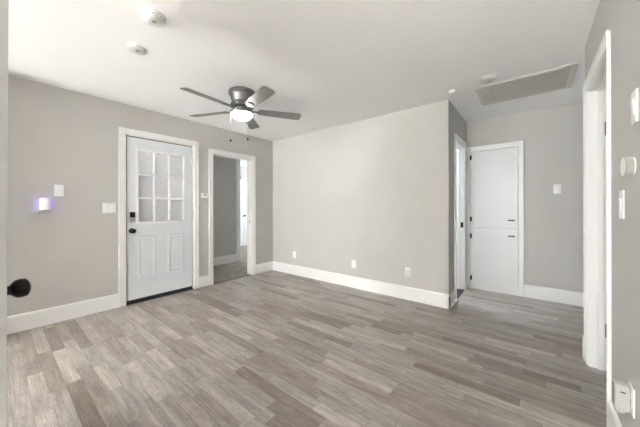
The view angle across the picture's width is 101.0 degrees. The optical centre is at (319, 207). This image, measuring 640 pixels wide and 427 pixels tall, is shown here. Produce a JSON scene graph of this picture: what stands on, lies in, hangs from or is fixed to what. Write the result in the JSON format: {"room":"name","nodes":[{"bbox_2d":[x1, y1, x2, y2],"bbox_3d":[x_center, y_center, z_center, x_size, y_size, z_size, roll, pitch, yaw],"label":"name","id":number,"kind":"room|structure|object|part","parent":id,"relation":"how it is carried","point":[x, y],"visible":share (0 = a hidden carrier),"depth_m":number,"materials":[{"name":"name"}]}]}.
{"room":"empty living room","nodes":[
{"label":"empty living room","id":0,"kind":"room"},
{"bbox_2d":[7,75,272,316],"bbox_3d":[-3.975,-0.025,1.290,0.120,2.440,9.654,0,0,39],"label":"wall","id":1,"kind":"structure","parent":0,"point":[68,254],"depth_m":2.85,"materials":[{"name":"beige paint"}]},
{"bbox_2d":[38,197,51,211],"bbox_3d":[-2.750,-0.024,2.637,0.094,0.146,0.092,0,0,39],"label":"night light","id":2,"kind":"object","parent":1,"relation":"attached to","point":[44,203],"visible":1,"depth_m":2.61,"materials":[{"name":"white plastic"}]},
{"bbox_2d":[54,185,63,195],"bbox_3d":[-2.715,-0.173,2.745,0.012,0.117,0.072,0,0,39],"label":"light switch","id":3,"kind":"object","parent":1,"relation":"attached to","point":[58,189],"visible":1,"depth_m":2.74,"materials":[{"name":"white plastic"}]},
{"bbox_2d":[102,203,115,212],"bbox_3d":[-2.454,0.009,3.069,0.012,0.117,0.125,0,0,39],"label":"light switch","id":4,"kind":"object","parent":1,"relation":"attached to","point":[106,207],"visible":1,"depth_m":3.07,"materials":[{"name":"white plastic"}]},
{"bbox_2d":[7,261,272,334],"bbox_3d":[-3.882,1.113,1.294,0.016,0.165,9.534,0,0,39],"label":"baseboard","id":5,"kind":"structure","parent":1,"relation":"attached to","point":[38,318],"depth_m":2.79,"materials":[{"name":"white paint"}]},
{"bbox_2d":[118,127,198,306],"bbox_3d":[-2.145,0.117,3.553,0.161,2.150,0.965,0,0,39],"label":"door frame","id":6,"kind":"structure","parent":1,"relation":"attached to","point":[123,132],"depth_m":3.22,"materials":[{"name":"white paint"}]},
{"bbox_2d":[127,136,192,302],"bbox_3d":[-2.089,0.154,3.517,0.113,2.041,0.797,0,0,39],"label":"door","id":7,"kind":"structure","parent":1,"relation":"in","point":[159,174],"depth_m":3.49,"materials":[{"name":"white paint"}]},
{"bbox_3d":[-2.292,0.292,3.231,0.071,0.068,0.068,0,0,39],"label":"knob","id":8,"kind":"part","parent":7,"relation":"part of","materials":[{"name":"black metal"}]},
{"bbox_3d":[-2.239,-0.563,3.389,0.005,0.298,0.181,0,0,39],"label":"glass pane","id":9,"kind":"part","parent":7,"relation":"part of","materials":[{"name":"white glass"}]},
{"bbox_3d":[-2.239,-0.263,3.389,0.005,0.298,0.181,0,0,39],"label":"glass pane","id":10,"kind":"part","parent":7,"relation":"part of","materials":[{"name":"white glass"}]},
{"bbox_3d":[-2.238,0.037,3.389,0.005,0.298,0.181,0,0,39],"label":"glass pane","id":11,"kind":"part","parent":7,"relation":"part of","materials":[{"name":"white glass"}]},
{"bbox_3d":[-2.215,0.627,3.376,0.010,0.520,0.200,0,0,39],"label":"raised panel","id":12,"kind":"part","parent":7,"relation":"part of","materials":[{"name":"white paint"}]},
{"bbox_2d":[136,148,185,223],"bbox_3d":[-2.114,-0.264,3.524,0.043,0.952,0.602,0,0,39],"label":"window grille","id":13,"kind":"object","parent":7,"relation":"attached to","point":[160,173],"depth_m":3.52,"materials":[{"name":"white paint"}]},
{"bbox_3d":[-2.124,-0.564,3.532,0.005,0.298,0.181,0,0,39],"label":"glass pane","id":14,"kind":"part","parent":7,"relation":"part of","materials":[{"name":"white glass"}]},
{"bbox_3d":[-2.124,-0.264,3.532,0.005,0.298,0.181,0,0,39],"label":"glass pane","id":15,"kind":"part","parent":7,"relation":"part of","materials":[{"name":"white glass"}]},
{"bbox_3d":[-2.123,0.036,3.532,0.005,0.298,0.181,0,0,39],"label":"glass pane","id":16,"kind":"part","parent":7,"relation":"part of","materials":[{"name":"white glass"}]},
{"bbox_3d":[-1.995,0.626,3.648,0.010,0.520,0.200,0,0,39],"label":"raised panel","id":17,"kind":"part","parent":7,"relation":"part of","materials":[{"name":"white paint"}]},
{"bbox_3d":[-2.009,-0.564,3.675,0.005,0.298,0.181,0,0,39],"label":"glass pane","id":18,"kind":"part","parent":7,"relation":"part of","materials":[{"name":"white glass"}]},
{"bbox_3d":[-2.008,-0.264,3.675,0.005,0.298,0.181,0,0,39],"label":"glass pane","id":19,"kind":"part","parent":7,"relation":"part of","materials":[{"name":"white glass"}]},
{"bbox_3d":[-2.008,0.036,3.675,0.005,0.298,0.181,0,0,39],"label":"glass pane","id":20,"kind":"part","parent":7,"relation":"part of","materials":[{"name":"white glass"}]},
{"bbox_2d":[201,193,207,197],"bbox_3d":[-1.729,-0.174,3.954,0.028,0.072,0.102,0,0,39],"label":"wall thermostat","id":21,"kind":"object","parent":1,"relation":"attached to","point":[203,195],"visible":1,"depth_m":3.94,"materials":[{"name":"white plastic"}]},
{"bbox_2d":[209,148,255,284],"bbox_3d":[-1.472,0.146,4.386,0.161,2.088,0.859,0,0,39],"label":"door frame","id":22,"kind":"structure","parent":1,"relation":"attached to","point":[251,174],"depth_m":4.62,"materials":[{"name":"white paint"}]},
{"bbox_2d":[213,156,235,257],"bbox_3d":[-2.310,-0.028,5.258,0.120,2.440,1.380,0,0,39],"label":"wall","id":23,"kind":"structure","parent":0,"point":[224,169],"depth_m":5.54,"materials":[{"name":"beige paint"}]},
{"bbox_2d":[214,254,236,265],"bbox_3d":[-2.255,1.109,5.215,0.016,0.165,1.380,0,0,39],"label":"baseboard","id":24,"kind":"structure","parent":23,"relation":"attached to","point":[230,258],"depth_m":5.54,"materials":[{"name":"white paint"}]},
{"bbox_2d":[236,159,239,260],"bbox_3d":[-1.842,-0.029,5.827,0.143,2.439,0.095,0,0,39],"label":"door frame","id":25,"kind":"structure","parent":23,"relation":"attached to","point":[237,161],"depth_m":5.78,"materials":[{"name":"white paint"}]},
{"bbox_2d":[240,166,246,245],"bbox_3d":[-2.825,-0.027,7.581,0.120,2.440,4.350,0,0,39],"label":"wall","id":26,"kind":"structure","parent":0,"point":[243,170],"depth_m":8.08,"materials":[{"name":"beige paint"}]},
{"bbox_2d":[240,177,246,245],"bbox_3d":[-2.148,0.137,8.308,0.020,2.110,0.870,0,0,39],"label":"door frame","id":27,"kind":"structure","parent":26,"relation":"attached to","point":[241,178],"depth_m":8.00,"materials":[{"name":"white paint"}]},
{"bbox_2d":[242,180,246,245],"bbox_3d":[-2.125,0.171,8.289,0.079,2.018,0.710,0,0,39],"label":"door","id":28,"kind":"structure","parent":26,"relation":"in","point":[244,182],"depth_m":8.09,"materials":[{"name":"white paint"}]},
{"bbox_2d":[8,0,599,166],"bbox_3d":[-1.504,-1.310,1.244,10.300,0.120,12.750,0,0,39],"label":"ceiling","id":29,"kind":"structure","parent":0,"point":[331,63],"depth_m":2.13,"materials":[{"name":"white paint"}]},
{"bbox_2d":[127,44,146,54],"bbox_3d":[-1.444,-1.238,2.083,0.132,0.023,0.132,0,0,39],"label":"smoke detector","id":30,"kind":"object","parent":29,"relation":"attached to","point":[137,49],"visible":1,"depth_m":2.06,"materials":[{"name":"white plastic"}]},
{"bbox_2d":[140,8,165,26],"bbox_3d":[-1.090,-1.228,1.726,0.144,0.045,0.144,0,0,39],"label":"smoke detector","id":31,"kind":"object","parent":29,"relation":"attached to","point":[152,17],"visible":1,"depth_m":1.70,"materials":[{"name":"white plastic"}]},
{"bbox_2d":[180,86,300,141],"bbox_3d":[-0.858,-0.970,2.827,1.264,0.562,1.234,0,0,39],"label":"ceiling fan","id":32,"kind":"object","parent":29,"relation":"hanging from","point":[244,100],"visible":1,"depth_m":2.77,"materials":[{"name":"silver metal"}]},
{"bbox_3d":[-1.077,-1.051,2.524,0.129,0.035,0.485,0,0,34],"label":"blade","id":33,"kind":"part","parent":32,"relation":"part of","materials":[{"name":"grey wood"}]},
{"bbox_3d":[-1.241,-1.050,2.981,0.485,0.035,0.129,0,0,16],"label":"blade","id":34,"kind":"part","parent":32,"relation":"part of","materials":[{"name":"grey wood"}]},
{"bbox_3d":[-0.845,-0.981,2.865,0.212,0.079,0.212,0,0,39],"label":"lamp shade","id":35,"kind":"part","parent":32,"relation":"part of","materials":[{"name":"white glass"}]},
{"bbox_3d":[-0.857,-1.051,3.277,0.129,0.035,0.485,0,0,-2],"label":"blade","id":36,"kind":"part","parent":32,"relation":"part of","materials":[{"name":"grey wood"}]},
{"bbox_3d":[-0.593,-1.052,2.538,0.129,0.035,0.485,0,0,-38],"label":"blade","id":37,"kind":"part","parent":32,"relation":"part of","materials":[{"name":"grey wood"}]},
{"bbox_3d":[-0.456,-1.052,3.004,0.485,0.035,0.129,0,0,-20],"label":"blade","id":38,"kind":"part","parent":32,"relation":"part of","materials":[{"name":"grey wood"}]},
{"bbox_2d":[480,74,496,82],"bbox_3d":[1.634,-1.237,2.560,0.136,0.039,0.136,0,0,39],"label":"smoke detector","id":39,"kind":"object","parent":29,"relation":"attached to","point":[488,78],"visible":1,"depth_m":2.53,"materials":[{"name":"white plastic"}]},
{"bbox_2d":[474,62,577,105],"bbox_3d":[2.114,-1.249,2.758,0.785,0.016,0.590,0,0,39],"label":"ceiling vent","id":40,"kind":"object","parent":29,"relation":"in","point":[558,78],"visible":1,"depth_m":2.70,"materials":[{"name":"metal"}]},
{"bbox_2d":[6,245,606,426],"bbox_3d":[-1.499,1.238,1.244,10.300,0.104,12.750,0,0,39],"label":"floor","id":41,"kind":"structure","parent":0,"point":[272,348],"depth_m":2.01,"materials":[{"name":"grey laminate"}]},
{"bbox_2d":[467,140,523,296],"bbox_3d":[2.522,0.152,3.805,0.669,2.060,0.400,0,0,39],"label":"linen cabinet","id":42,"kind":"object","parent":41,"relation":"on","point":[495,172],"visible":0.98,"depth_m":3.65,"materials":[{"name":"white paint"}]},
{"bbox_3d":[2.418,0.706,3.674,0.551,0.828,0.019,0,0,39],"label":"door","id":43,"kind":"part","parent":42,"relation":"part of","materials":[{"name":"white paint"}]},
{"bbox_3d":[2.416,-0.263,3.674,0.551,1.080,0.019,0,0,39],"label":"door","id":44,"kind":"part","parent":42,"relation":"part of","materials":[{"name":"white paint"}]},
{"bbox_2d":[273,100,450,293],"bbox_3d":[0.292,-0.034,4.125,3.199,2.440,0.120,0,0,39],"label":"wall","id":45,"kind":"structure","parent":0,"point":[374,192],"depth_m":3.69,"materials":[{"name":"beige paint"}]},
{"bbox_2d":[352,260,355,267],"bbox_3d":[0.496,0.839,3.880,0.072,0.117,0.009,0,0,39],"label":"wall outlet","id":46,"kind":"object","parent":45,"relation":"attached to","point":[353,261],"visible":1,"depth_m":3.87,"materials":[{"name":"white plastic"}]},
{"bbox_2d":[273,261,455,308],"bbox_3d":[0.389,1.104,4.134,3.095,0.165,0.284,0,0,39],"label":"baseboard","id":47,"kind":"structure","parent":45,"relation":"attached to","point":[447,301],"depth_m":3.65,"materials":[{"name":"white paint"}]},
{"bbox_2d":[405,267,410,276],"bbox_3d":[1.124,0.833,3.373,0.072,0.117,0.009,0,0,39],"label":"wall outlet","id":48,"kind":"object","parent":45,"relation":"attached to","point":[407,270],"visible":1,"depth_m":3.37,"materials":[{"name":"white plastic"}]},
{"bbox_2d":[451,103,465,291],"bbox_3d":[2.108,-0.037,3.924,0.120,2.440,1.846,0,0,39],"label":"wall","id":49,"kind":"structure","parent":0,"point":[458,124],"depth_m":3.26,"materials":[{"name":"beige paint"}]},
{"bbox_2d":[454,133,466,300],"bbox_3d":[1.837,0.134,3.584,0.161,2.098,0.681,0,0,39],"label":"door frame","id":50,"kind":"structure","parent":49,"relation":"attached to","point":[460,152],"depth_m":3.76,"materials":[{"name":"white paint"}]},
{"bbox_2d":[466,101,583,292],"bbox_3d":[3.707,-0.041,2.733,3.864,2.440,0.120,0,0,39],"label":"wall","id":51,"kind":"structure","parent":0,"point":[552,136],"depth_m":3.31,"materials":[{"name":"beige paint"}]},
{"bbox_2d":[524,284,583,306],"bbox_3d":[3.890,1.096,2.500,3.090,0.165,0.016,0,0,39],"label":"baseboard","id":52,"kind":"structure","parent":51,"relation":"attached to","point":[574,298],"depth_m":3.28,"materials":[{"name":"white paint"}]},
{"bbox_2d":[553,184,560,193],"bbox_3d":[2.940,-0.226,3.267,0.072,0.117,0.012,0,0,39],"label":"light switch","id":53,"kind":"object","parent":51,"relation":"attached to","point":[556,187],"visible":1,"depth_m":3.27,"materials":[{"name":"white plastic"}]},
{"bbox_2d":[585,0,639,426],"bbox_3d":[-0.768,-0.031,-1.558,0.120,2.440,9.250,0,0,39],"label":"wall","id":54,"kind":"structure","parent":0,"point":[622,16],"depth_m":1.19,"materials":[{"name":"beige paint"}]},
{"bbox_2d":[583,28,611,404],"bbox_3d":[1.827,0.121,1.661,0.149,2.125,0.850,0,0,39],"label":"door frame","id":55,"kind":"structure","parent":54,"relation":"attached to","point":[596,91],"depth_m":1.92,"materials":[{"name":"white paint"}]},
{"bbox_2d":[582,335,621,426],"bbox_3d":[0.266,1.104,-2.304,2.695,0.165,9.146,0,0,39],"label":"baseboard","id":56,"kind":"structure","parent":54,"relation":"attached to","point":[613,420],"depth_m":1.34,"materials":[{"name":"white paint"}]},
{"bbox_2d":[612,379,630,413],"bbox_3d":[1.276,0.805,1.118,0.044,0.121,0.068,0,0,39],"label":"plug","id":57,"kind":"object","parent":54,"relation":"attached to","point":[621,394],"visible":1,"depth_m":1.10,"materials":[{"name":"white plastic"}]},
{"bbox_2d":[618,190,624,218],"bbox_3d":[1.385,-0.012,1.214,0.012,0.130,0.072,0,0,39],"label":"light switch","id":58,"kind":"object","parent":54,"relation":"attached to","point":[621,200],"visible":1,"depth_m":1.20,"materials":[{"name":"white plastic"}]},
{"bbox_2d":[620,156,635,176],"bbox_3d":[1.270,-0.168,1.089,0.033,0.083,0.083,0,0,39],"label":"thermostat","id":59,"kind":"object","parent":54,"relation":"attached to","point":[628,163],"visible":1,"depth_m":1.07,"materials":[{"name":"white plastic"}]},
{"bbox_2d":[628,381,634,418],"bbox_3d":[1.294,0.799,1.097,0.009,0.117,0.072,0,0,39],"label":"wall outlet","id":60,"kind":"object","parent":54,"relation":"attached to","point":[632,390],"visible":0.75,"depth_m":1.08,"materials":[{"name":"white plastic"}]},
{"bbox_2d":[630,88,637,124],"bbox_3d":[1.259,-0.401,1.059,0.012,0.130,0.072,0,0,39],"label":"light switch","id":61,"kind":"object","parent":54,"relation":"attached to","point":[634,96],"visible":1,"depth_m":1.05,"materials":[{"name":"white plastic"}]},
{"bbox_3d":[-2.678,-0.027,-0.229,0.120,2.440,3.480,0,0,39],"label":"wall","id":62,"kind":"structure","parent":0,"visible":0},
{"bbox_2d":[0,0,31,426],"bbox_3d":[-1.247,0.168,0.826,0.791,2.016,0.168,0,0,16],"label":"door","id":63,"kind":"structure","parent":62,"relation":"in","point":[19,288],"depth_m":0.72,"materials":[{"name":"grey paint"}]},
{"bbox_3d":[-0.908,0.244,0.781,0.066,0.066,0.067,0,0,21],"label":"knob","id":64,"kind":"part","parent":63,"relation":"part of","materials":[{"name":"black metal"}]}
]}

